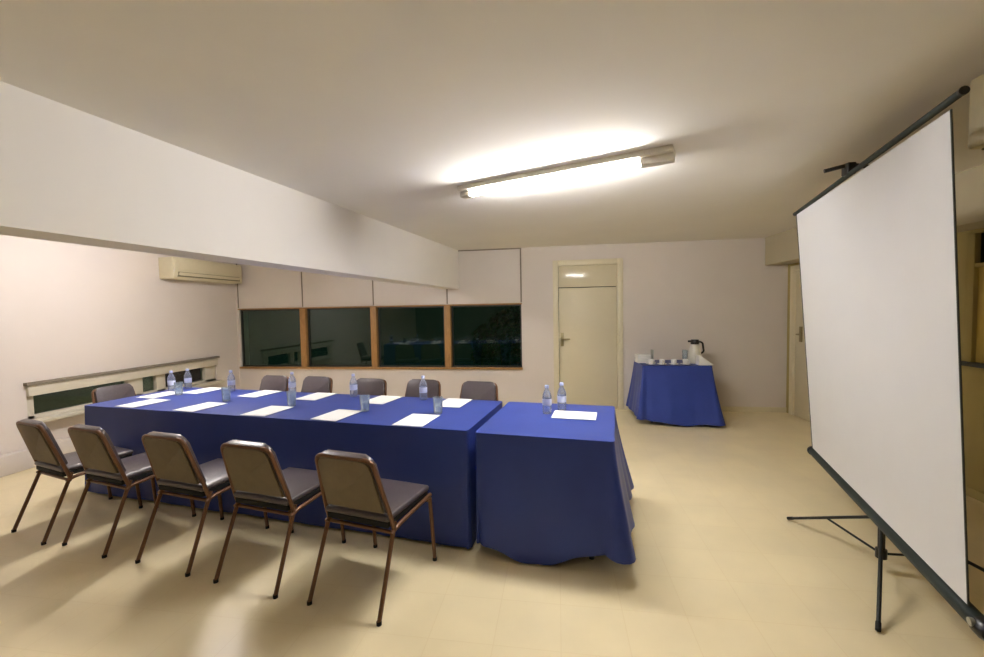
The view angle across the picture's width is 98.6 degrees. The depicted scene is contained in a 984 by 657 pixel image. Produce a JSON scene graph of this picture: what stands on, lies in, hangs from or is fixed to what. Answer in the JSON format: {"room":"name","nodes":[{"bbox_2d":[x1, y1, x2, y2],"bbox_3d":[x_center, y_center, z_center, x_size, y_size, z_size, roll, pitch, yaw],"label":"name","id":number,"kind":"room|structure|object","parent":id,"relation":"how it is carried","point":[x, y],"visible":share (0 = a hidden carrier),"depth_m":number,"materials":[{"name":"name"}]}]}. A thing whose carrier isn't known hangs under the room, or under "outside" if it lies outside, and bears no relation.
{"room":"conference room","nodes":[
{"label":"conference room","id":0,"kind":"room"},
{"bbox_2d":[0,235,239,454],"bbox_3d":[-5.038,0.266,2.684,0.200,2.404,8.942,-1,3,9],"label":"wall","id":1,"kind":"structure","parent":0,"point":[67,309],"depth_m":4.85,"materials":[{"name":"paint"}]},
{"bbox_2d":[0,437,75,477],"bbox_3d":[-4.870,1.370,2.711,0.100,0.190,8.942,-1,3,9],"label":"trim","id":2,"kind":"structure","parent":1,"relation":"attached to","point":[19,460],"depth_m":4.14,"materials":[{"name":"beige paint"}]},
{"bbox_2d":[23,356,224,422],"bbox_3d":[-4.496,0.697,5.443,0.220,0.415,2.465,-1,3,9],"label":"window","id":3,"kind":"structure","parent":1,"relation":"in","point":[202,370],"depth_m":5.30,"materials":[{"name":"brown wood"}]},
{"bbox_2d":[158,257,241,283],"bbox_3d":[-4.262,-0.845,6.288,0.254,0.290,1.248,-1,3,9],"label":"air conditioner","id":4,"kind":"object","parent":1,"relation":"attached to","point":[171,268],"visible":1,"depth_m":6.05,"materials":[{"name":"beige plastic"}]},
{"bbox_2d":[0,0,983,249],"bbox_3d":[-0.811,-1.043,1.970,8.802,0.120,9.342,-1,3,9],"label":"ceiling","id":5,"kind":"structure","parent":0,"point":[379,110],"depth_m":1.77,"materials":[{"name":"paint"}]},
{"bbox_2d":[0,81,458,288],"bbox_3d":[-1.854,-0.679,2.148,0.240,0.584,9.040,0,3,16],"label":"bulkhead","id":6,"kind":"object","parent":5,"relation":"attached to","point":[68,174],"visible":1,"depth_m":2.23,"materials":[{"name":"paint"}]},
{"bbox_2d":[457,144,675,198],"bbox_3d":[0.413,-1.004,2.793,1.462,0.077,0.136,0,3,30],"label":"lamp","id":7,"kind":"object","parent":5,"relation":"attached to","point":[661,155],"visible":1,"depth_m":2.68,"materials":[{"name":"white metal"}]},
{"bbox_2d":[968,74,983,149],"bbox_3d":[2.281,-0.879,1.663,0.640,0.292,0.090,-1,3,9],"label":"air conditioner","id":8,"kind":"object","parent":5,"relation":"attached to","point":[976,108],"depth_m":1.72,"materials":[{"name":"beige plastic"}]},
{"bbox_2d":[0,409,983,656],"bbox_3d":[-0.765,1.468,2.084,8.802,0.100,9.342,-1,3,9],"label":"floor","id":9,"kind":"structure","parent":0,"point":[720,568],"depth_m":2.32,"materials":[{"name":"beige tile"}]},
{"bbox_2d":[11,418,142,545],"bbox_3d":[-3.051,1.014,3.116,0.452,0.797,0.579,0,3,24],"label":"chair","id":10,"kind":"object","parent":9,"relation":"on","point":[47,455],"visible":0.82,"depth_m":2.92,"materials":[{"name":"brown leather"}]},
{"bbox_2d":[91,383,135,403],"bbox_3d":[-3.640,0.973,4.270,0.579,0.797,0.452,0,3,16],"label":"chair","id":11,"kind":"object","parent":9,"relation":"on","point":[113,392],"visible":0.3,"depth_m":4.28,"materials":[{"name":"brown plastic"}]},
{"bbox_2d":[62,424,195,558],"bbox_3d":[-2.519,1.012,2.948,0.452,0.797,0.579,0,3,21],"label":"chair","id":12,"kind":"object","parent":9,"relation":"on","point":[100,460],"visible":0.8,"depth_m":2.76,"materials":[{"name":"brown leather"}]},
{"bbox_2d":[135,431,268,576],"bbox_3d":[-1.866,1.010,2.745,0.452,0.797,0.579,0,3,19],"label":"chair","id":13,"kind":"object","parent":9,"relation":"on","point":[175,466],"visible":0.88,"depth_m":2.56,"materials":[{"name":"brown leather"}]},
{"bbox_2d":[259,375,288,391],"bbox_3d":[-2.507,0.937,4.598,0.452,0.797,0.579,0,3,16],"label":"chair","id":14,"kind":"object","parent":9,"relation":"on","point":[268,382],"visible":0.22,"depth_m":4.76,"materials":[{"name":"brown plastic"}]},
{"bbox_2d":[213,440,345,598],"bbox_3d":[-1.261,1.008,2.543,0.452,0.797,0.579,0,3,19],"label":"chair","id":15,"kind":"object","parent":9,"relation":"on","point":[256,477],"visible":0.92,"depth_m":2.36,"materials":[{"name":"brown leather"}]},
{"bbox_2d":[301,376,332,392],"bbox_3d":[-1.973,0.934,4.465,0.452,0.797,0.579,0,3,16],"label":"chair","id":16,"kind":"object","parent":9,"relation":"on","point":[311,384],"visible":0.21,"depth_m":4.62,"materials":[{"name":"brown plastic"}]},
{"bbox_2d":[353,378,386,395],"bbox_3d":[-1.331,0.931,4.260,0.452,0.797,0.579,0,3,16],"label":"chair","id":17,"kind":"object","parent":9,"relation":"on","point":[365,386],"visible":0.15,"depth_m":4.42,"materials":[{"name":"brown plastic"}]},
{"bbox_2d":[307,449,436,626],"bbox_3d":[-0.648,1.006,2.340,0.452,0.797,0.579,0,3,21],"label":"chair","id":18,"kind":"object","parent":9,"relation":"on","point":[352,487],"visible":1,"depth_m":2.16,"materials":[{"name":"brown leather"}]},
{"bbox_2d":[405,379,440,397],"bbox_3d":[-0.753,0.926,4.133,0.452,0.797,0.579,0,3,16],"label":"chair","id":19,"kind":"object","parent":9,"relation":"on","point":[433,386],"visible":0.16,"depth_m":4.29,"materials":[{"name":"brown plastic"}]},
{"bbox_2d":[459,381,498,400],"bbox_3d":[-0.177,0.924,3.952,0.452,0.797,0.579,0,3,16],"label":"chair","id":20,"kind":"object","parent":9,"relation":"on","point":[474,390],"visible":0.24,"depth_m":4.11,"materials":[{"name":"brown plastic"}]},
{"bbox_2d":[787,86,983,640],"bbox_3d":[2.284,0.223,2.258,0.896,2.255,1.976,0,3,16],"label":"projection screen","id":21,"kind":"object","parent":9,"relation":"on","point":[878,253],"visible":1,"depth_m":1.93,"materials":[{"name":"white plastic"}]},
{"bbox_2d":[234,238,787,406],"bbox_3d":[-0.093,0.001,6.540,8.802,2.404,0.200,-1,3,9],"label":"wall","id":22,"kind":"structure","parent":0,"point":[722,294],"depth_m":6.02,"materials":[{"name":"paint"}]},
{"bbox_2d":[237,264,301,307],"bbox_3d":[-3.654,-0.740,6.945,1.138,0.792,0.012,-1,3,9],"label":"wall panel","id":23,"kind":"object","parent":22,"relation":"attached to","point":[261,287],"visible":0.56,"depth_m":6.94,"materials":[{"name":"beige paint"}]},
{"bbox_2d":[240,309,301,365],"bbox_3d":[-3.656,0.157,7.043,1.107,0.948,0.035,-1,3,9],"label":"window","id":24,"kind":"structure","parent":22,"relation":"in","point":[241,311],"depth_m":7.10,"materials":[{"name":"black glass"}]},
{"bbox_2d":[301,272,302,306],"bbox_3d":[-3.079,-0.753,6.858,0.020,0.804,0.008,-1,3,9],"label":"trim","id":25,"kind":"structure","parent":22,"relation":"attached to","point":[301,272],"depth_m":6.86,"materials":[{"name":"brown"}]},
{"bbox_2d":[299,309,308,366],"bbox_3d":[-3.059,0.151,6.923,0.096,0.948,0.100,-1,3,9],"label":"trim","id":26,"kind":"structure","parent":22,"relation":"attached to","point":[303,312],"depth_m":6.88,"materials":[{"name":"orange wood"}]},
{"bbox_2d":[302,272,372,306],"bbox_3d":[-2.480,-0.753,6.764,1.189,0.792,0.012,-1,3,9],"label":"wall panel","id":27,"kind":"object","parent":22,"relation":"attached to","point":[319,290],"visible":0.56,"depth_m":6.77,"materials":[{"name":"beige paint"}]},
{"bbox_2d":[307,307,371,366],"bbox_3d":[-2.455,0.143,6.857,1.103,0.948,0.035,-1,3,9],"label":"window","id":28,"kind":"structure","parent":22,"relation":"in","point":[308,310],"depth_m":6.89,"materials":[{"name":"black glass"}]},
{"bbox_2d":[372,280,373,304],"bbox_3d":[-1.881,-0.766,6.673,0.020,0.804,0.008,-1,3,9],"label":"trim","id":29,"kind":"structure","parent":22,"relation":"attached to","point":[372,280],"depth_m":6.68,"materials":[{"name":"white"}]},
{"bbox_2d":[370,307,379,366],"bbox_3d":[-1.860,0.138,6.737,0.096,0.948,0.100,-1,3,9],"label":"trim","id":30,"kind":"structure","parent":22,"relation":"attached to","point":[373,310],"depth_m":6.69,"materials":[{"name":"orange wood"}]},
{"bbox_2d":[238,303,521,309],"bbox_3d":[-1.884,-0.347,6.738,4.733,0.020,0.120,-1,3,9],"label":"trim","id":31,"kind":"structure","parent":22,"relation":"attached to","point":[498,303],"depth_m":6.65,"materials":[{"name":"orange wood"}]},
{"bbox_2d":[240,366,522,369],"bbox_3d":[-1.868,0.626,6.775,4.733,0.030,0.135,-1,3,9],"label":"trim","id":32,"kind":"structure","parent":22,"relation":"attached to","point":[243,367],"depth_m":6.69,"materials":[{"name":"orange wood"}]},
{"bbox_2d":[373,281,446,304],"bbox_3d":[-1.288,-0.767,6.579,1.176,0.792,0.012,-1,3,9],"label":"wall panel","id":33,"kind":"object","parent":22,"relation":"attached to","point":[385,293],"visible":0.45,"depth_m":6.59,"materials":[{"name":"beige paint"}]},
{"bbox_2d":[378,306,444,366],"bbox_3d":[-1.263,0.130,6.673,1.090,0.948,0.035,-1,3,9],"label":"window","id":34,"kind":"structure","parent":22,"relation":"in","point":[379,308],"depth_m":6.69,"materials":[{"name":"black glass"}]},
{"bbox_2d":[444,306,452,366],"bbox_3d":[-0.674,0.124,6.554,0.096,0.948,0.100,-1,3,9],"label":"trim","id":35,"kind":"structure","parent":22,"relation":"attached to","point":[447,309],"depth_m":6.51,"materials":[{"name":"orange wood"}]},
{"bbox_2d":[448,249,519,303],"bbox_3d":[-0.133,-0.780,6.401,1.114,0.792,0.012,-1,3,9],"label":"wall panel","id":36,"kind":"object","parent":22,"relation":"attached to","point":[485,276],"visible":0.76,"depth_m":6.38,"materials":[{"name":"beige paint"}]},
{"bbox_2d":[451,304,521,366],"bbox_3d":[-0.081,0.116,6.490,1.083,0.948,0.035,-1,3,9],"label":"window","id":37,"kind":"structure","parent":22,"relation":"in","point":[454,365],"depth_m":6.49,"materials":[{"name":"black glass"}]},
{"bbox_2d":[458,248,520,250],"bbox_3d":[-1.900,-1.164,6.656,4.725,0.016,0.010,-1,3,9],"label":"trim","id":38,"kind":"structure","parent":22,"relation":"attached to","point":[505,248],"depth_m":6.36,"materials":[{"name":"brown"}]},
{"bbox_2d":[520,249,521,301],"bbox_3d":[0.430,-0.792,6.316,0.020,0.804,0.008,-1,3,9],"label":"trim","id":39,"kind":"structure","parent":22,"relation":"attached to","point":[520,249],"depth_m":6.32,"materials":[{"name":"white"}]},
{"bbox_2d":[558,264,616,408],"bbox_3d":[1.407,0.131,6.214,0.835,2.109,0.109,-1,3,9],"label":"door","id":40,"kind":"structure","parent":22,"relation":"in","point":[587,316],"depth_m":6.22,"materials":[{"name":"beige wood"}]},
{"bbox_2d":[553,258,623,409],"bbox_3d":[1.414,0.090,6.264,0.999,2.196,0.135,-1,3,9],"label":"trim","id":41,"kind":"structure","parent":22,"relation":"attached to","point":[619,261],"depth_m":6.17,"materials":[{"name":"beige wood"}]},
{"bbox_2d":[502,403,785,411],"bbox_3d":[-0.038,1.171,6.480,8.302,0.070,0.012,-1,3,9],"label":"baseboard","id":42,"kind":"structure","parent":22,"relation":"attached to","point":[723,408],"depth_m":5.91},
{"bbox_2d":[765,164,983,264],"bbox_3d":[3.202,-0.842,1.361,0.288,0.374,8.942,-1,3,9],"label":"beam","id":43,"kind":"structure","parent":0,"point":[781,248],"depth_m":3.00,"materials":[{"name":"beige paint"}]},
{"bbox_2d":[786,228,983,492],"bbox_3d":[3.462,0.170,1.370,0.200,2.404,8.942,-1,3,9],"label":"wall","id":44,"kind":"structure","parent":0,"point":[972,377],"depth_m":3.25,"materials":[{"name":"paint"}]},
{"bbox_2d":[789,265,799,414],"bbox_3d":[4.009,0.188,5.216,0.135,2.000,1.000,-1,3,9],"label":"trim","id":45,"kind":"structure","parent":44,"relation":"attached to","point":[793,269],"depth_m":5.66,"materials":[{"name":"beige wood"}]},
{"bbox_2d":[794,270,809,421],"bbox_3d":[3.955,0.218,5.226,0.115,1.930,0.830,-1,3,9],"label":"door","id":46,"kind":"structure","parent":44,"relation":"in","point":[801,409],"depth_m":5.52,"materials":[{"name":"beige wood"}]},
{"bbox_2d":[961,233,983,368],"bbox_3d":[3.542,-0.180,2.472,0.130,1.000,1.675,-1,3,9],"label":"window","id":47,"kind":"structure","parent":44,"relation":"in","point":[974,306],"depth_m":3.19,"materials":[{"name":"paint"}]},
{"bbox_2d":[976,267,983,362],"bbox_3d":[3.554,-0.068,2.470,0.010,0.715,1.465,-1,3,9],"label":"blind","id":48,"kind":"object","parent":47,"relation":"attached to","point":[979,270],"depth_m":3.17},
{"bbox_2d":[966,486,983,502],"bbox_3d":[3.295,1.363,0.895,0.012,0.070,7.840,-1,3,9],"label":"baseboard","id":49,"kind":"structure","parent":44,"relation":"attached to","point":[970,492],"depth_m":3.19,"materials":[{"name":"paint"}]},
{"label":"outside","id":50,"kind":"structure","parent":0,"visible":0},
{"bbox_2d":[34,369,559,413],"bbox_3d":[-1.425,1.431,7.045,13.000,0.150,11.342,-1,3,9],"label":"ground","id":51,"kind":"structure","parent":50,"point":[559,369],"depth_m":7.89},
{"bbox_2d":[470,306,559,386],"bbox_3d":[0.727,0.415,7.958,2.276,1.791,1.095,-1,3,9],"label":"hedge","id":52,"kind":"object","parent":51,"relation":"on","point":[479,350],"visible":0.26,"depth_m":7.98,"materials":[{"name":"green plant"}]},
{"bbox_3d":[-1.671,0.997,3.519,3.398,0.746,0.831,0,3,16],"label":"conference table","id":53,"kind":"object","parent":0,"visible":0},
{"bbox_2d":[84,387,502,548],"bbox_3d":[-1.671,0.984,3.522,3.463,0.736,0.925,0,3,16],"label":"tablecloth","id":54,"kind":"object","parent":53,"relation":"on","point":[440,454],"visible":0.63,"depth_m":2.99,"materials":[{"name":"blue fabric"}]},
{"bbox_2d":[115,399,168,407],"bbox_3d":[-2.961,0.633,3.597,0.215,0.003,0.300,0,3,17],"label":"paper pad","id":55,"kind":"object","parent":54,"relation":"on","point":[150,401],"visible":1,"depth_m":3.58,"materials":[{"name":"white paper"}]},
{"bbox_2d":[136,391,180,398],"bbox_3d":[-3.095,0.619,3.959,0.210,0.003,0.297,0,3,16],"label":"paper pad","id":56,"kind":"object","parent":54,"relation":"on","point":[167,393],"visible":1,"depth_m":3.94,"materials":[{"name":"white paper"}]},
{"bbox_2d":[167,371,175,390],"bbox_3d":[-3.136,0.513,4.142,0.066,0.200,0.066,-1,3,9],"label":"water bottle","id":57,"kind":"object","parent":54,"relation":"on","point":[169,382],"visible":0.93,"depth_m":4.13,"materials":[{"name":"clear plastic"}]},
{"bbox_2d":[174,382,182,394],"bbox_3d":[-2.922,0.559,3.947,0.072,0.118,0.072,-1,3,9],"label":"water glass","id":58,"kind":"object","parent":54,"relation":"on","point":[181,393],"visible":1,"depth_m":3.94,"materials":[{"name":"clear glass"}]},
{"bbox_2d":[184,369,191,388],"bbox_3d":[-3.075,0.506,4.281,0.066,0.200,0.066,-1,3,9],"label":"water bottle","id":59,"kind":"object","parent":54,"relation":"on","point":[189,379],"visible":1,"depth_m":4.27,"materials":[{"name":"clear plastic"}]},
{"bbox_2d":[174,402,227,411],"bbox_3d":[-2.347,0.630,3.414,0.215,0.003,0.300,0,3,19],"label":"paper pad","id":60,"kind":"object","parent":54,"relation":"on","point":[206,405],"visible":1,"depth_m":3.41,"materials":[{"name":"white paper"}]},
{"bbox_2d":[183,387,223,393],"bbox_3d":[-2.824,0.606,4.140,0.215,0.003,0.300,0,3,17],"label":"paper pad","id":61,"kind":"object","parent":54,"relation":"on","point":[203,390],"visible":0.9,"depth_m":4.13,"materials":[{"name":"white paper"}]},
{"bbox_2d":[221,387,230,401],"bbox_3d":[-2.276,0.562,3.625,0.072,0.118,0.072,-1,3,9],"label":"water glass","id":62,"kind":"object","parent":54,"relation":"on","point":[229,399],"visible":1,"depth_m":3.62,"materials":[{"name":"clear glass"}]},
{"bbox_2d":[227,370,235,391],"bbox_3d":[-2.517,0.504,4.088,0.066,0.200,0.066,-1,3,9],"label":"water bottle","id":63,"kind":"object","parent":54,"relation":"on","point":[229,382],"visible":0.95,"depth_m":4.08,"materials":[{"name":"clear plastic"}]},
{"bbox_2d":[238,390,280,397],"bbox_3d":[-2.148,0.604,3.923,0.215,0.003,0.300,0,3,19],"label":"paper pad","id":64,"kind":"object","parent":54,"relation":"on","point":[263,392],"visible":1,"depth_m":3.92,"materials":[{"name":"white paper"}]},
{"bbox_2d":[241,406,291,415],"bbox_3d":[-1.709,0.627,3.229,0.215,0.003,0.300,0,3,15],"label":"paper pad","id":65,"kind":"object","parent":54,"relation":"on","point":[268,410],"visible":1,"depth_m":3.21,"materials":[{"name":"white paper"}]},
{"bbox_2d":[286,390,295,406],"bbox_3d":[-1.605,0.560,3.389,0.072,0.118,0.072,-1,3,9],"label":"water glass","id":66,"kind":"object","parent":54,"relation":"on","point":[288,404],"visible":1,"depth_m":3.38,"materials":[{"name":"clear glass"}]},
{"bbox_2d":[288,372,295,393],"bbox_3d":[-1.842,0.500,3.902,0.066,0.200,0.066,-1,3,9],"label":"water bottle","id":67,"kind":"object","parent":54,"relation":"on","point":[290,384],"visible":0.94,"depth_m":3.90,"materials":[{"name":"clear plastic"}]},
{"bbox_2d":[296,392,336,399],"bbox_3d":[-1.558,0.601,3.752,0.215,0.003,0.300,0,3,16],"label":"paper pad","id":68,"kind":"object","parent":54,"relation":"on","point":[315,396],"visible":1,"depth_m":3.74,"materials":[{"name":"white paper"}]},
{"bbox_2d":[311,409,361,420],"bbox_3d":[-1.118,0.624,3.058,0.215,0.003,0.300,0,3,19],"label":"paper pad","id":69,"kind":"object","parent":54,"relation":"on","point":[336,415],"visible":1,"depth_m":3.04,"materials":[{"name":"white paper"}]},
{"bbox_2d":[350,374,357,396],"bbox_3d":[-1.218,0.497,3.721,0.066,0.200,0.066,-1,3,9],"label":"water bottle","id":70,"kind":"object","parent":54,"relation":"on","point":[352,386],"visible":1,"depth_m":3.72,"materials":[{"name":"clear plastic"}]},
{"bbox_2d":[360,394,369,411],"bbox_3d":[-0.951,0.558,3.168,0.072,0.118,0.072,-1,3,9],"label":"water glass","id":71,"kind":"object","parent":54,"relation":"on","point":[362,409],"visible":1,"depth_m":3.16,"materials":[{"name":"clear glass"}]},
{"bbox_2d":[362,395,401,403],"bbox_3d":[-0.924,0.598,3.558,0.215,0.003,0.300,0,3,19],"label":"paper pad","id":72,"kind":"object","parent":54,"relation":"on","point":[382,399],"visible":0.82,"depth_m":3.55,"materials":[{"name":"white paper"}]},
{"bbox_2d":[392,414,439,426],"bbox_3d":[-0.509,0.621,2.878,0.215,0.003,0.300,0,3,16],"label":"paper pad","id":73,"kind":"object","parent":54,"relation":"on","point":[417,420],"visible":1,"depth_m":2.86,"materials":[{"name":"white paper"}]},
{"bbox_2d":[419,375,426,399],"bbox_3d":[-0.574,0.494,3.535,0.066,0.200,0.066,-1,3,9],"label":"water bottle","id":74,"kind":"object","parent":54,"relation":"on","point":[422,389],"visible":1,"depth_m":3.53,"materials":[{"name":"clear plastic"}]},
{"bbox_2d":[433,396,442,413],"bbox_3d":[-0.390,0.553,3.057,0.072,0.118,0.072,-1,3,9],"label":"water glass","id":75,"kind":"object","parent":54,"relation":"on","point":[435,411],"visible":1,"depth_m":3.05,"materials":[{"name":"clear glass"}]},
{"bbox_2d":[435,398,471,407],"bbox_3d":[-0.307,0.594,3.389,0.215,0.003,0.300,0,3,17],"label":"paper pad","id":76,"kind":"object","parent":54,"relation":"on","point":[450,402],"visible":0.94,"depth_m":3.38,"materials":[{"name":"white paper"}]},
{"bbox_3d":[0.416,0.986,2.898,0.788,0.746,0.841,0,3,16],"label":"end table","id":77,"kind":"object","parent":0,"visible":0},
{"bbox_2d":[475,402,635,564],"bbox_3d":[0.484,0.976,2.894,0.963,0.741,1.131,0,3,16],"label":"tablecloth","id":78,"kind":"object","parent":77,"relation":"on","point":[550,491],"visible":0.98,"depth_m":2.47,"materials":[{"name":"blue fabric"}]},
{"bbox_2d":[542,385,551,413],"bbox_3d":[0.389,0.500,2.995,0.066,0.200,0.066,-1,3,9],"label":"water bottle","id":79,"kind":"object","parent":78,"relation":"on","point":[546,401],"visible":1,"depth_m":2.99,"materials":[{"name":"clear plastic"}]},
{"bbox_2d":[557,382,565,410],"bbox_3d":[0.508,0.494,3.086,0.066,0.200,0.066,-1,3,9],"label":"water bottle","id":80,"kind":"object","parent":78,"relation":"on","point":[560,398],"visible":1,"depth_m":3.08,"materials":[{"name":"clear plastic"}]},
{"bbox_2d":[551,410,596,419],"bbox_3d":[0.570,0.599,2.927,0.297,0.003,0.210,0,3,16],"label":"paper pad","id":81,"kind":"object","parent":78,"relation":"on","point":[557,414],"visible":1,"depth_m":2.92,"materials":[{"name":"white paper"}]},
{"bbox_3d":[2.362,0.828,5.597,0.800,0.746,0.580,-1,3,9],"label":"side table","id":82,"kind":"object","parent":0,"visible":0},
{"bbox_2d":[626,360,725,425],"bbox_3d":[2.375,0.816,5.594,1.071,0.735,0.875,-1,3,9],"label":"tablecloth","id":83,"kind":"object","parent":82,"relation":"on","point":[679,394],"visible":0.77,"depth_m":5.26,"materials":[{"name":"blue fabric"}]},
{"bbox_2d":[634,354,650,362],"bbox_3d":[2.006,0.397,5.646,0.179,0.108,0.179,-1,3,3],"label":"napkin stack","id":84,"kind":"object","parent":83,"relation":"on","point":[639,358],"visible":0.88,"depth_m":5.57,"materials":[{"name":"white paper"}]},
{"bbox_2d":[646,359,654,364],"bbox_3d":[2.026,0.425,5.402,0.124,0.068,0.120,-2,3,-26],"label":"coffee cup","id":85,"kind":"object","parent":83,"relation":"on","point":[650,361],"visible":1,"depth_m":5.38,"materials":[{"name":"white ceramic"}]},
{"bbox_2d":[651,349,655,362],"bbox_3d":[2.120,0.365,5.606,0.060,0.170,0.090,-1,3,0],"label":"menu stand","id":86,"kind":"object","parent":83,"relation":"on","point":[652,351],"visible":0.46,"depth_m":5.58,"materials":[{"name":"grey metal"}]},
{"bbox_2d":[657,359,666,364],"bbox_3d":[2.161,0.424,5.378,0.120,0.068,0.124,0,3,19],"label":"coffee cup","id":87,"kind":"object","parent":83,"relation":"on","point":[662,361],"visible":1,"depth_m":5.35,"materials":[{"name":"white ceramic"}]},
{"bbox_2d":[669,359,677,364],"bbox_3d":[2.301,0.422,5.356,0.120,0.068,0.124,-1,3,-5],"label":"coffee cup","id":88,"kind":"object","parent":83,"relation":"on","point":[673,361],"visible":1,"depth_m":5.33,"materials":[{"name":"white ceramic"}]},
{"bbox_2d":[680,359,689,364],"bbox_3d":[2.440,0.421,5.335,0.120,0.068,0.124,-2,3,-29],"label":"coffee cup","id":89,"kind":"object","parent":83,"relation":"on","point":[685,361],"visible":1,"depth_m":5.31,"materials":[{"name":"white ceramic"}]},
{"bbox_2d":[688,339,704,363],"bbox_3d":[2.635,0.292,5.488,0.173,0.308,0.158,-3,3,-30],"label":"flask","id":90,"kind":"object","parent":83,"relation":"on","point":[694,349],"visible":0.91,"depth_m":5.44,"materials":[{"name":"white plastic"}]},
{"bbox_2d":[695,355,712,364],"bbox_3d":[2.662,0.394,5.312,0.170,0.120,0.150,-1,3,9],"label":"folded napkin","id":91,"kind":"object","parent":83,"relation":"on","point":[699,360],"visible":1,"depth_m":5.25,"materials":[{"name":"white fabric"}]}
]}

